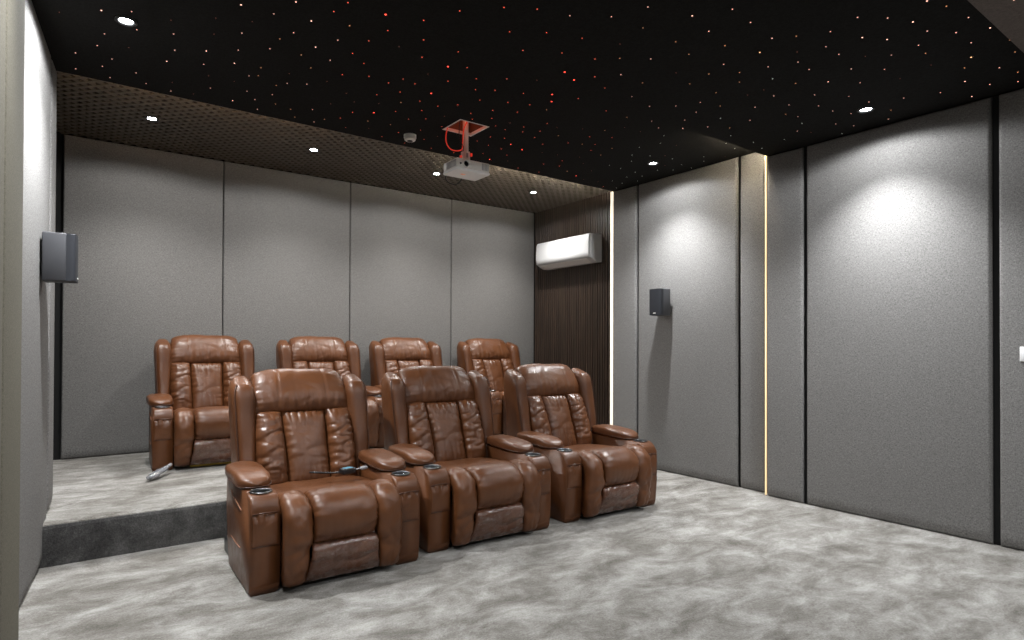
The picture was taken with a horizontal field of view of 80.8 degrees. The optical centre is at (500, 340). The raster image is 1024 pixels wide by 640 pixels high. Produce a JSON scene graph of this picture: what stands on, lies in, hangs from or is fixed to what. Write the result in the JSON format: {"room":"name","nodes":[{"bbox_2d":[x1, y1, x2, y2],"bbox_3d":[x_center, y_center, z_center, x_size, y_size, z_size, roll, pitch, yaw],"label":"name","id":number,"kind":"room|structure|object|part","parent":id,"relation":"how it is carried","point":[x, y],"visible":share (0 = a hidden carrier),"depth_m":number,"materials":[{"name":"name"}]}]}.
{"room":"home theater","nodes":[
{"label":"home theater","id":0,"kind":"room"},
{"bbox_2d":[53,132,534,459],"bbox_3d":[-1.920,-0.261,6.459,6.800,3.018,0.267,1,-1,-36],"label":"wall","id":1,"kind":"structure","parent":0,"point":[59,137],"depth_m":5.03,"materials":[{"name":"black"}]},
{"bbox_2d":[61,135,222,458],"bbox_3d":[-3.157,-0.361,5.385,1.236,2.716,0.034,1,-1,-36],"label":"acoustic panel","id":2,"kind":"object","parent":1,"relation":"attached to","point":[147,223],"visible":0.81,"depth_m":5.29,"materials":[{"name":"grey fabric"}]},
{"bbox_2d":[222,162,349,372],"bbox_3d":[-2.140,-0.351,6.114,1.256,2.716,0.034,1,-1,-36],"label":"acoustic panel","id":3,"kind":"object","parent":1,"relation":"attached to","point":[286,235],"visible":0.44,"depth_m":6.06,"materials":[{"name":"grey fabric"}]},
{"bbox_2d":[349,183,450,385],"bbox_3d":[-1.112,-0.341,6.850,1.260,2.716,0.034,1,-1,-36],"label":"acoustic panel","id":4,"kind":"object","parent":1,"relation":"attached to","point":[400,244],"visible":0.55,"depth_m":6.80,"materials":[{"name":"grey fabric"}]},
{"bbox_2d":[450,200,533,365],"bbox_3d":[-0.080,-0.331,7.591,1.270,2.716,0.034,1,-1,-36],"label":"acoustic panel","id":5,"kind":"object","parent":1,"relation":"attached to","point":[492,248],"visible":0.59,"depth_m":7.56,"materials":[{"name":"grey fabric"}]},
{"bbox_2d":[56,71,610,212],"bbox_3d":[-1.363,-1.835,5.703,6.800,0.242,2.159,1,-1,-36],"label":"ceiling","id":6,"kind":"structure","parent":0,"point":[340,156],"depth_m":5.31,"materials":[{"name":"brown wood"}]},
{"bbox_2d":[145,116,158,120],"bbox_3d":[-2.708,-1.723,4.677,0.100,0.010,0.100,1,-1,-36],"label":"recessed light","id":7,"kind":"object","parent":6,"relation":"in","point":[150,118],"visible":1,"depth_m":4.67,"materials":[{"name":"white plastic"}]},
{"bbox_2d":[308,148,318,151],"bbox_3d":[-1.680,-1.713,5.413,0.100,0.010,0.100,1,-1,-36],"label":"recessed light","id":8,"kind":"object","parent":6,"relation":"in","point":[309,149],"visible":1,"depth_m":5.40,"materials":[{"name":"white"}]},
{"bbox_2d":[31,0,754,191],"bbox_3d":[-0.286,-1.780,4.199,6.800,0.371,1.759,1,-1,-36],"label":"ceiling","id":9,"kind":"structure","parent":0,"point":[403,71],"depth_m":3.76,"materials":[{"name":"black fabric"}]},
{"bbox_2d":[114,15,137,26],"bbox_3d":[-1.884,-1.605,3.027,0.100,0.010,0.100,1,-1,-36],"label":"recessed light","id":10,"kind":"object","parent":9,"relation":"in","point":[123,20],"visible":1,"depth_m":3.02,"materials":[{"name":"white"}]},
{"bbox_2d":[404,133,415,141],"bbox_3d":[-0.700,-1.565,4.663,0.096,0.052,0.096,1,-1,-36],"label":"smoke detector","id":11,"kind":"object","parent":9,"relation":"attached to","point":[408,137],"visible":1,"depth_m":4.63,"materials":[{"name":"white plastic"}]},
{"bbox_2d":[442,119,488,135],"bbox_3d":[-0.259,-1.760,4.510,0.255,0.342,0.255,1,-1,-36],"label":"ceiling hatch","id":12,"kind":"object","parent":9,"relation":"attached to","point":[474,128],"visible":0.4,"depth_m":4.61,"materials":[{"name":"white"}]},
{"bbox_2d":[445,120,471,157],"bbox_3d":[-0.294,-1.570,4.549,0.226,0.368,0.107,1,-1,-36],"label":"cable","id":13,"kind":"object","parent":12,"relation":"hanging from","point":[460,120],"visible":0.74,"depth_m":4.56,"materials":[{"name":"red plastic"}]},
{"bbox_2d":[461,121,469,159],"bbox_3d":[-0.262,-1.631,4.619,0.210,0.560,0.058,1,-1,-36],"label":"mount","id":14,"kind":"object","parent":12,"relation":"hanging from","point":[465,154],"visible":0.34,"depth_m":4.60,"materials":[{"name":"white metal"}]},
{"bbox_2d":[443,157,489,184],"bbox_3d":[-0.271,-1.285,4.619,0.300,0.133,0.273,1,-1,-36],"label":"projector","id":15,"kind":"object","parent":14,"relation":"hanging from","point":[461,168],"visible":1,"depth_m":4.54,"materials":[{"name":"white plastic"}]},
{"bbox_2d":[446,159,455,169],"bbox_3d":[-0.368,-1.318,4.503,0.003,0.050,0.135,1,-1,-36],"label":"vent","id":16,"kind":"object","parent":15,"relation":"attached to","point":[451,165],"depth_m":4.50,"materials":[{"name":"grey plastic"}]},
{"bbox_2d":[482,163,488,170],"bbox_3d":[-0.115,-1.317,4.580,0.059,0.052,0.002,1,-1,-36],"label":"vent","id":17,"kind":"object","parent":15,"relation":"attached to","point":[485,167],"depth_m":4.58,"materials":[{"name":"grey plastic"}]},
{"bbox_2d":[648,161,658,165],"bbox_3d":[1.359,-1.573,5.352,0.100,0.010,0.100,1,-1,-36],"label":"recessed light","id":18,"kind":"object","parent":9,"relation":"in","point":[652,163],"visible":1,"depth_m":5.34,"materials":[{"name":"white"}]},
{"bbox_2d":[18,469,1023,639],"bbox_3d":[0.822,1.286,2.612,6.800,0.120,9.700,1,-1,-36],"label":"floor","id":19,"kind":"structure","parent":0,"point":[709,560],"depth_m":2.97,"materials":[{"name":"grey carpet"}]},
{"bbox_2d":[43,434,503,525],"bbox_3d":[-1.167,1.127,5.561,5.500,0.234,2.290,1,-1,-36],"label":"platform","id":20,"kind":"object","parent":19,"relation":"on","point":[98,487],"depth_m":4.04,"materials":[{"name":"grey carpet"}]},
{"bbox_2d":[38,501,226,568],"bbox_3d":[-0.657,1.125,4.508,5.102,0.218,0.014,1,-1,-36],"label":"step riser","id":21,"kind":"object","parent":20,"relation":"attached to","point":[66,543],"depth_m":3.45,"materials":[{"name":"grey carpet"}]},
{"bbox_2d":[146,463,172,479],"bbox_3d":[-2.461,0.949,4.358,0.074,0.069,0.295,0,0,6],"label":"cable bundle","id":22,"kind":"object","parent":20,"relation":"on","point":[158,472],"visible":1,"depth_m":4.31,"materials":[{"name":"plastic"}]},
{"bbox_2d":[146,335,254,470],"bbox_3d":[-2.469,0.473,5.124,0.943,1.054,1.030,1,-1,-33],"label":"recliner","id":23,"kind":"object","parent":20,"relation":"on","point":[189,423],"visible":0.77,"depth_m":5.11,"materials":[{"name":"brown leather"}]},
{"bbox_3d":[-2.728,0.754,4.831,0.138,0.486,0.601,1,-1,-33],"label":"arm","id":24,"kind":"part","parent":23,"relation":"part of","materials":[{"name":"brown leather"}]},
{"bbox_3d":[-2.585,0.413,5.308,0.256,0.423,0.213,1,-1,-33],"label":"panel","id":25,"kind":"part","parent":23,"relation":"part of","materials":[{"name":"brown leather"}]},
{"bbox_3d":[-2.232,0.868,4.749,0.404,0.204,0.102,1,-1,-33],"label":"kick panel","id":26,"kind":"part","parent":23,"relation":"part of","materials":[{"name":"brown leather"}]},
{"bbox_3d":[-2.255,0.978,4.792,0.390,0.020,0.015,1,-1,-33],"label":"rail","id":27,"kind":"part","parent":23,"relation":"part of","materials":[{"name":"brown"}]},
{"bbox_2d":[192,406,229,439],"bbox_3d":[-2.264,0.652,4.802,0.340,0.249,0.270,1,-1,-33],"label":"cushion","id":28,"kind":"object","parent":23,"relation":"on","point":[211,422],"depth_m":4.68,"materials":[{"name":"brown leather"}]},
{"bbox_2d":[276,336,383,447],"bbox_3d":[-1.630,0.482,5.750,0.943,1.054,1.030,1,-1,-34],"label":"recliner","id":29,"kind":"object","parent":20,"relation":"on","point":[302,352],"visible":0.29,"depth_m":5.91,"materials":[{"name":"brown leather"}]},
{"bbox_3d":[-1.752,0.421,5.930,0.256,0.423,0.213,1,-1,-34],"label":"panel","id":30,"kind":"part","parent":29,"relation":"part of","materials":[{"name":"brown leather"}]},
{"bbox_3d":[-1.261,0.768,5.870,0.138,0.486,0.601,1,-1,-34],"label":"arm","id":31,"kind":"part","parent":29,"relation":"part of","materials":[{"name":"brown leather"}]},
{"bbox_2d":[369,337,442,395],"bbox_3d":[-0.846,0.489,6.312,0.943,1.054,1.030,1,-1,-34],"label":"recliner","id":32,"kind":"object","parent":20,"relation":"on","point":[393,354],"visible":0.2,"depth_m":6.49,"materials":[{"name":"brown leather"}]},
{"bbox_3d":[-0.967,0.429,6.492,0.256,0.423,0.213,1,-1,-34],"label":"panel","id":33,"kind":"part","parent":32,"relation":"part of","materials":[{"name":"brown leather"}]},
{"bbox_2d":[457,338,520,434],"bbox_3d":[0.049,0.498,6.953,0.943,1.054,1.030,1,-1,-34],"label":"recliner","id":34,"kind":"object","parent":20,"relation":"on","point":[491,358],"visible":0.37,"depth_m":7.09,"materials":[{"name":"brown leather"}]},
{"bbox_3d":[-0.073,0.438,7.133,0.256,0.423,0.213,1,-1,-34],"label":"panel","id":35,"kind":"part","parent":34,"relation":"part of","materials":[{"name":"brown leather"}]},
{"bbox_3d":[-0.204,0.778,6.653,0.138,0.486,0.601,1,-1,-34],"label":"arm","id":36,"kind":"part","parent":34,"relation":"part of","materials":[{"name":"brown leather"}]},
{"bbox_2d":[224,368,419,596],"bbox_3d":[-1.042,0.699,3.426,0.943,1.054,1.030,1,-1,-34],"label":"recliner","id":37,"kind":"object","parent":19,"relation":"on","point":[289,525],"visible":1,"depth_m":3.29,"materials":[{"name":"brown leather"}]},
{"bbox_3d":[-1.293,0.979,3.125,0.138,0.486,0.601,1,-1,-34],"label":"arm","id":38,"kind":"part","parent":37,"relation":"part of","materials":[{"name":"brown leather"}]},
{"bbox_3d":[-1.164,0.638,3.606,0.256,0.423,0.213,1,-1,-34],"label":"panel","id":39,"kind":"part","parent":37,"relation":"part of","materials":[{"name":"brown leather"}]},
{"bbox_3d":[-0.994,0.842,3.355,0.610,0.113,0.680,1,-1,-34],"label":"seat","id":40,"kind":"part","parent":37,"relation":"part of","materials":[{"name":"brown leather"}]},
{"bbox_2d":[309,466,367,474],"bbox_3d":[-0.900,0.735,3.406,0.331,0.034,0.116,1,-1,-35],"label":"remote","id":41,"kind":"object","parent":37,"relation":"on","point":[346,470],"visible":1,"depth_m":3.38,"materials":[{"name":"black plastic"}]},
{"bbox_2d":[304,483,377,543],"bbox_3d":[-0.828,0.877,3.111,0.340,0.249,0.270,1,-1,-34],"label":"cushion","id":42,"kind":"object","parent":37,"relation":"on","point":[347,513],"depth_m":3.02,"materials":[{"name":"brown leather"}]},
{"bbox_3d":[-0.794,1.093,3.059,0.404,0.204,0.102,1,-1,-34],"label":"kick panel","id":43,"kind":"part","parent":37,"relation":"part of","materials":[{"name":"brown leather"}]},
{"bbox_3d":[-0.674,0.985,3.548,0.138,0.486,0.601,1,-1,-34],"label":"arm","id":44,"kind":"part","parent":37,"relation":"part of","materials":[{"name":"brown leather"}]},
{"bbox_2d":[381,366,550,552],"bbox_3d":[-0.263,0.707,4.034,0.943,1.054,1.030,1,-1,-34],"label":"recliner","id":45,"kind":"object","parent":19,"relation":"on","point":[475,483],"visible":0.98,"depth_m":3.92,"materials":[{"name":"brown leather"}]},
{"bbox_3d":[-0.516,0.987,3.734,0.138,0.486,0.601,1,-1,-34],"label":"arm","id":46,"kind":"part","parent":45,"relation":"part of","materials":[{"name":"brown leather"}]},
{"bbox_3d":[-0.384,0.646,4.214,0.256,0.423,0.213,1,-1,-34],"label":"panel","id":47,"kind":"part","parent":45,"relation":"part of","materials":[{"name":"brown leather"}]},
{"bbox_3d":[-0.216,0.850,3.962,0.610,0.113,0.680,1,-1,-34],"label":"seat","id":48,"kind":"part","parent":45,"relation":"part of","materials":[{"name":"brown leather"}]},
{"bbox_2d":[463,462,523,509],"bbox_3d":[-0.052,0.885,3.717,0.340,0.249,0.270,1,-1,-34],"label":"cushion","id":49,"kind":"object","parent":45,"relation":"on","point":[497,485],"depth_m":3.62,"materials":[{"name":"brown leather"}]},
{"bbox_3d":[-0.018,1.102,3.664,0.404,0.204,0.102,1,-1,-34],"label":"kick panel","id":50,"kind":"part","parent":45,"relation":"part of","materials":[{"name":"brown leather"}]},
{"bbox_3d":[0.106,0.993,4.153,0.138,0.486,0.601,1,-1,-34],"label":"arm","id":51,"kind":"part","parent":45,"relation":"part of","materials":[{"name":"brown leather"}]},
{"bbox_2d":[503,364,656,522],"bbox_3d":[0.587,0.715,4.631,0.943,1.054,1.030,1,-1,-34],"label":"recliner","id":52,"kind":"object","parent":19,"relation":"on","point":[603,468],"visible":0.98,"depth_m":4.52,"materials":[{"name":"brown leather"}]},
{"bbox_3d":[0.334,0.996,4.332,0.138,0.486,0.601,1,-1,-34],"label":"arm","id":53,"kind":"part","parent":52,"relation":"part of","materials":[{"name":"brown leather"}]},
{"bbox_3d":[0.466,0.655,4.811,0.256,0.423,0.213,1,-1,-34],"label":"panel","id":54,"kind":"part","parent":52,"relation":"part of","materials":[{"name":"brown leather"}]},
{"bbox_3d":[0.634,0.858,4.559,0.610,0.113,0.680,1,-1,-34],"label":"seat","id":55,"kind":"part","parent":52,"relation":"part of","materials":[{"name":"brown leather"}]},
{"bbox_2d":[589,446,638,486],"bbox_3d":[0.799,0.894,4.314,0.340,0.249,0.270,1,-1,-34],"label":"cushion","id":56,"kind":"object","parent":52,"relation":"on","point":[620,465],"depth_m":4.22,"materials":[{"name":"brown leather"}]},
{"bbox_3d":[0.832,1.110,4.262,0.404,0.204,0.102,1,-1,-34],"label":"kick panel","id":57,"kind":"part","parent":52,"relation":"part of","materials":[{"name":"brown leather"}]},
{"bbox_3d":[0.956,1.001,4.750,0.138,0.486,0.601,1,-1,-34],"label":"arm","id":58,"kind":"part","parent":52,"relation":"part of","materials":[{"name":"brown leather"}]},
{"bbox_2d":[534,233,534,363],"bbox_3d":[1.128,-0.240,7.544,0.580,3.018,2.054,1,-1,-36],"label":"wall","id":59,"kind":"structure","parent":0,"point":[534,233],"depth_m":7.99,"materials":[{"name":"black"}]},
{"bbox_2d":[535,191,613,424],"bbox_3d":[0.962,-0.329,7.242,0.040,2.718,1.747,1,-1,-36],"label":"wall","id":60,"kind":"structure","parent":59,"relation":"attached to","point":[572,304],"depth_m":7.23,"materials":[{"name":"brown wood"}]},
{"bbox_2d":[536,233,601,269],"bbox_3d":[0.809,-1.059,7.255,0.204,0.325,0.961,1,-1,-36],"label":"air conditioner","id":61,"kind":"object","parent":60,"relation":"attached to","point":[584,249],"visible":1,"depth_m":7.10,"materials":[{"name":"white plastic"}]},
{"bbox_2d":[304,0,1023,155],"bbox_3d":[0.743,-1.744,2.764,6.800,0.460,1.773,1,-1,-36],"label":"ceiling","id":62,"kind":"structure","parent":0,"point":[658,72],"depth_m":3.14,"materials":[{"name":"black fabric"}]},
{"bbox_2d":[857,106,874,112],"bbox_3d":[2.366,-1.493,3.895,0.100,0.010,0.100,1,-1,-36],"label":"recessed light","id":63,"kind":"object","parent":62,"relation":"in","point":[866,109],"visible":1,"depth_m":3.89,"materials":[{"name":"white"}]},
{"bbox_2d":[637,157,740,486],"bbox_3d":[2.094,-0.156,5.893,0.932,2.829,1.755,1,-1,-36],"label":"wall","id":64,"kind":"structure","parent":0,"point":[739,157],"depth_m":5.15,"materials":[{"name":"black"}]},
{"bbox_2d":[610,192,612,424],"bbox_3d":[1.173,-0.273,6.337,0.018,2.587,0.028,1,-1,-36],"label":"led strip","id":65,"kind":"object","parent":64,"relation":"attached to","point":[611,199],"visible":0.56,"depth_m":6.33,"materials":[{"name":"beige"}]},
{"bbox_2d":[613,186,637,433],"bbox_3d":[1.282,-0.155,6.194,0.034,2.820,0.316,1,-1,-36],"label":"acoustic panel","id":66,"kind":"object","parent":64,"relation":"attached to","point":[625,286],"visible":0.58,"depth_m":6.16,"materials":[{"name":"grey fabric"}]},
{"bbox_2d":[638,157,738,486],"bbox_3d":[1.711,-0.159,5.595,0.034,2.820,1.104,1,-1,-36],"label":"acoustic panel","id":67,"kind":"object","parent":64,"relation":"attached to","point":[688,358],"visible":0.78,"depth_m":5.50,"materials":[{"name":"grey fabric"}]},
{"bbox_2d":[649,288,669,315],"bbox_3d":[1.515,-0.358,5.671,0.197,0.250,0.140,1,-1,-36],"label":"wall speaker","id":68,"kind":"object","parent":67,"relation":"attached to","point":[659,298],"visible":1,"depth_m":5.61,"materials":[{"name":"grey plastic"}]},
{"bbox_2d":[649,288,662,315],"bbox_3d":[1.454,-0.358,5.628,0.043,0.247,0.140,1,-1,-36],"label":"grille","id":69,"kind":"object","parent":68,"relation":"attached to","point":[655,295],"depth_m":5.60,"materials":[{"name":"black fabric"}]},
{"bbox_2d":[741,152,767,492],"bbox_3d":[2.116,-0.162,5.030,0.034,2.820,0.236,1,-1,-36],"label":"acoustic panel","id":70,"kind":"object","parent":64,"relation":"attached to","point":[753,164],"visible":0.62,"depth_m":5.02,"materials":[{"name":"grey fabric"}]},
{"bbox_2d":[768,90,1014,545],"bbox_3d":[4.291,-0.131,2.764,1.007,2.740,5.891,1,-1,-36],"label":"wall","id":71,"kind":"structure","parent":0,"point":[995,99],"depth_m":3.67,"materials":[{"name":"black"}]},
{"bbox_2d":[765,156,766,494],"bbox_3d":[2.143,-0.148,4.856,0.018,2.784,0.009,1,-1,-36],"label":"led strip","id":72,"kind":"object","parent":71,"relation":"attached to","point":[765,156],"visible":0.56,"depth_m":4.85,"materials":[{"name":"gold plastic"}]},
{"bbox_2d":[767,147,803,502],"bbox_3d":[2.237,-0.120,4.732,0.034,2.731,0.291,1,-1,-36],"label":"acoustic panel","id":73,"kind":"object","parent":71,"relation":"attached to","point":[785,170],"visible":1,"depth_m":4.71,"materials":[{"name":"grey fabric"}]},
{"bbox_2d":[807,97,993,543],"bbox_3d":[2.669,-0.123,4.129,0.034,2.731,1.132,1,-1,-36],"label":"acoustic panel","id":74,"kind":"object","parent":71,"relation":"attached to","point":[900,430],"visible":1,"depth_m":4.03,"materials":[{"name":"grey fabric"}]},
{"bbox_2d":[999,88,1023,550],"bbox_3d":[3.340,-0.129,3.194,0.034,2.731,1.098,1,-1,-36],"label":"acoustic panel","id":75,"kind":"object","parent":71,"relation":"attached to","point":[1011,104],"visible":1,"depth_m":3.58,"materials":[{"name":"grey fabric"}]},
{"bbox_2d":[1020,347,1023,360],"bbox_3d":[3.084,0.080,3.508,0.013,0.086,0.086,1,-1,-36],"label":"wall switch","id":76,"kind":"object","parent":75,"relation":"attached to","point":[1021,348],"visible":1,"depth_m":3.53,"materials":[{"name":"white plastic"}]},
{"bbox_2d":[968,0,1023,52],"bbox_3d":[2.459,-1.728,0.369,6.800,0.520,4.118,1,-1,-36],"label":"ceiling","id":77,"kind":"structure","parent":0,"point":[1007,16],"depth_m":2.68,"materials":[{"name":"brown fabric"}]},
{"bbox_3d":[-0.408,-0.177,-0.604,1.030,2.740,5.891,1,-1,-36],"label":"wall","id":78,"kind":"structure","parent":0,"visible":0},
{"bbox_2d":[0,0,5,504],"bbox_3d":[-0.805,-0.164,0.866,0.034,2.731,1.545,1,-1,-36],"label":"acoustic panel","id":79,"kind":"object","parent":78,"relation":"attached to","point":[2,2],"visible":1,"depth_m":1.45,"materials":[{"name":"beige fabric"}]},
{"bbox_2d":[0,0,24,639],"bbox_3d":[-1.476,-0.158,1.802,0.034,2.731,0.727,1,-1,-36],"label":"acoustic panel","id":80,"kind":"object","parent":78,"relation":"attached to","point":[15,9],"visible":0.87,"depth_m":1.74,"materials":[{"name":"beige fabric"}]},
{"bbox_3d":[-2.610,-0.202,2.523,1.093,2.829,1.759,1,-1,-36],"label":"wall","id":81,"kind":"structure","parent":0,"visible":0},
{"bbox_2d":[19,0,50,604],"bbox_3d":[-2.185,-0.197,2.746,0.034,2.820,1.412,0,-1,-30],"label":"acoustic panel","id":82,"kind":"object","parent":81,"relation":"attached to","point":[37,63],"visible":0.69,"depth_m":2.94,"materials":[{"name":"grey fabric"}]},
{"bbox_2d":[41,231,77,282],"bbox_3d":[-2.311,-0.431,3.161,0.154,0.250,0.140,0,-1,-30],"label":"wall speaker","id":83,"kind":"object","parent":82,"relation":"attached to","point":[59,251],"visible":1,"depth_m":3.10,"materials":[{"name":"grey plastic"}]},
{"bbox_2d":[66,233,77,282],"bbox_3d":[-2.265,-0.431,3.188,0.043,0.247,0.140,0,-1,-30],"label":"grille","id":84,"kind":"object","parent":83,"relation":"attached to","point":[71,239],"depth_m":3.13,"materials":[{"name":"black fabric"}]},
{"bbox_2d":[46,59,56,509],"bbox_3d":[-2.607,-0.313,3.476,0.034,2.579,0.212,0,-1,-30],"label":"acoustic panel","id":85,"kind":"object","parent":81,"relation":"attached to","point":[53,110],"visible":0.53,"depth_m":3.45,"materials":[{"name":"grey fabric"}]}
]}

